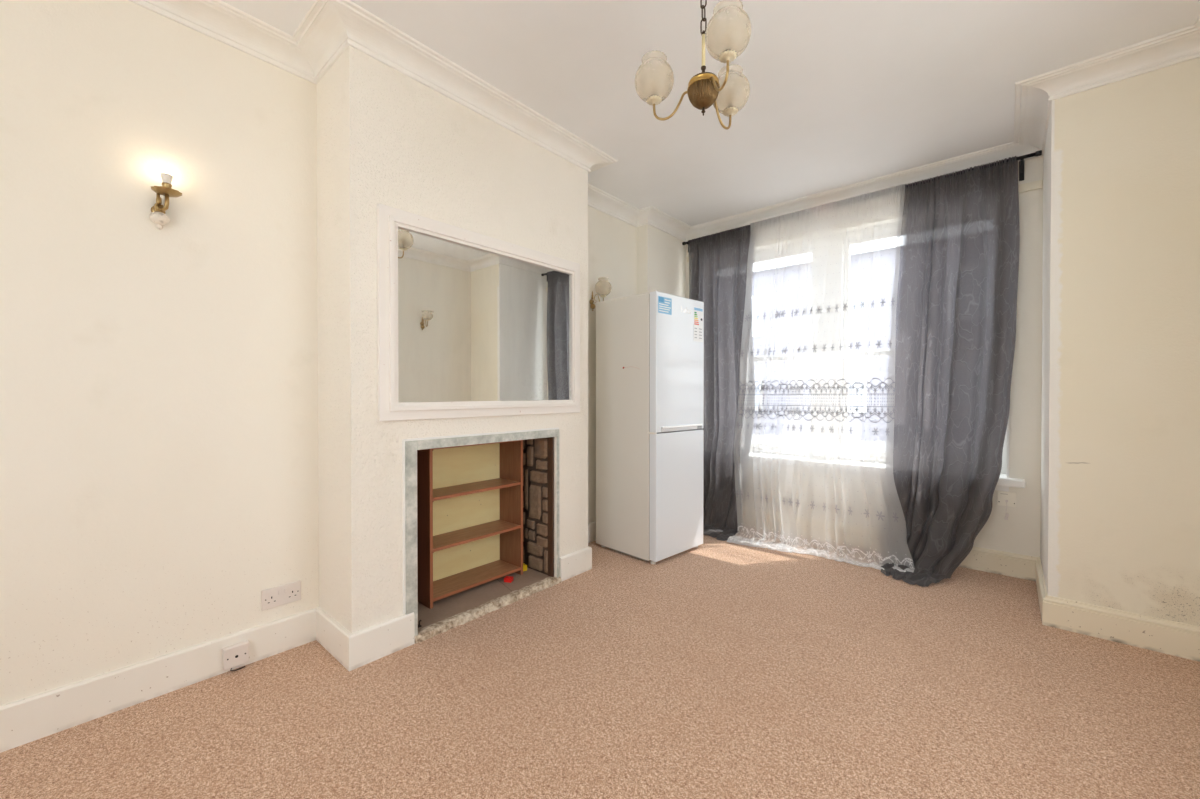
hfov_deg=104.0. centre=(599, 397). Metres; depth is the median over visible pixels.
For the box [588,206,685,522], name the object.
wall
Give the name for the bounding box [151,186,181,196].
drip tray
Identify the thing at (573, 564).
baseboard
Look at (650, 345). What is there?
refrigerator
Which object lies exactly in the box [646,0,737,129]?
chandelier
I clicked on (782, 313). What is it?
curtain
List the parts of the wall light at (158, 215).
rod, arm, bulb, bulb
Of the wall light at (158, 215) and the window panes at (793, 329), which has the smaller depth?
the wall light at (158, 215)
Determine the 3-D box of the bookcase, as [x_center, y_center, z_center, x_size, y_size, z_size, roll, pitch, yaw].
[-0.749,0.664,2.689,0.217,0.828,0.608,0,1,41]
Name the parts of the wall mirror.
glass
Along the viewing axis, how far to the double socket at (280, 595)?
2.05 m
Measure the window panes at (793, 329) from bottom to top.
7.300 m
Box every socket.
[222,640,248,670]
[261,580,300,610]
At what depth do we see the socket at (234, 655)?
1.90 m
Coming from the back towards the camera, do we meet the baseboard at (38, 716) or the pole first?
the pole
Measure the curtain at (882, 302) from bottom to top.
2.534 m
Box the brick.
[504,576,512,582]
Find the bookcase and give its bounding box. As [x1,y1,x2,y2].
[417,440,522,608]
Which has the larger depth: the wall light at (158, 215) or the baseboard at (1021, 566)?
the baseboard at (1021, 566)
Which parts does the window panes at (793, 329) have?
pane, pane, pane, pane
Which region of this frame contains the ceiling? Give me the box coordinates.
[221,0,1199,226]
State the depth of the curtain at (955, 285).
2.98 m
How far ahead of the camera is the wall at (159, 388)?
1.73 m
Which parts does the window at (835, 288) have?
sash, sash, sash, sash, sill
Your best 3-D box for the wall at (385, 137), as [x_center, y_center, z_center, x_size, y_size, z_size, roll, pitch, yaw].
[-0.802,-0.204,2.683,0.671,2.624,1.440,0,1,41]
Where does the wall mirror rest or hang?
attached to the wall at (385, 137)
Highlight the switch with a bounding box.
[997,491,1015,519]
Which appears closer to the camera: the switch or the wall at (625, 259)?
the switch
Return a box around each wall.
[0,0,318,705]
[316,46,587,632]
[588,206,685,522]
[686,156,1042,556]
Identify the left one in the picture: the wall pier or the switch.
the switch
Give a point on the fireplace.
(447, 613)
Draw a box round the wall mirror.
[377,203,579,420]
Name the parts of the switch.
plate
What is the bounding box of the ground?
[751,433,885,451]
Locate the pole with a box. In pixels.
[682,150,1041,244]
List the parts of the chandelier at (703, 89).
bulb, arm, stem, lamp shade, arm, arm, bulb, bulb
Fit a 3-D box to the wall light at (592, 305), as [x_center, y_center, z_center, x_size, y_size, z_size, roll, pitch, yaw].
[0.002,-0.768,3.514,0.184,0.230,0.124,0,1,41]
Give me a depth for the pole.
3.37 m
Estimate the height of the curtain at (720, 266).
2.521 m
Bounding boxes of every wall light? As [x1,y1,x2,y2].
[149,164,181,229]
[590,287,605,310]
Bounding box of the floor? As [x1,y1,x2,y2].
[0,525,1199,798]
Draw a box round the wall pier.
[1040,57,1199,625]
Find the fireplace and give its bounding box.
[402,427,561,643]
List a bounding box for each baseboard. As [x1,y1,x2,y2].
[0,607,414,752]
[559,521,595,580]
[741,508,1039,580]
[1036,558,1199,661]
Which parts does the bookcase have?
panel, shelf, shelf, shelf, panel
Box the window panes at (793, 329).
[752,247,895,440]
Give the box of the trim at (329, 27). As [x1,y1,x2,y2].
[128,0,1199,241]
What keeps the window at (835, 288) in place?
attached to the wall at (1019, 534)
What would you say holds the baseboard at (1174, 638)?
attached to the wall
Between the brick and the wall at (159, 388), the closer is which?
the wall at (159, 388)
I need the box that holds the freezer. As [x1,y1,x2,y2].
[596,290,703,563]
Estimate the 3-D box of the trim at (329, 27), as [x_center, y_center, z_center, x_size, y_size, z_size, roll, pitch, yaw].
[0.163,-1.467,1.473,3.101,0.078,5.257,0,1,41]
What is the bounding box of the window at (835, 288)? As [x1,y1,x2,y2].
[687,180,1041,490]
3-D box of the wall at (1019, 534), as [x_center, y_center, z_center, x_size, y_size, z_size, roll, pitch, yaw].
[1.937,-0.212,3.623,2.737,2.624,0.300,0,1,41]
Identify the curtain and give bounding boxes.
[688,224,754,541]
[729,207,830,550]
[776,190,914,571]
[878,156,1019,586]
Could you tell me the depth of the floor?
1.68 m

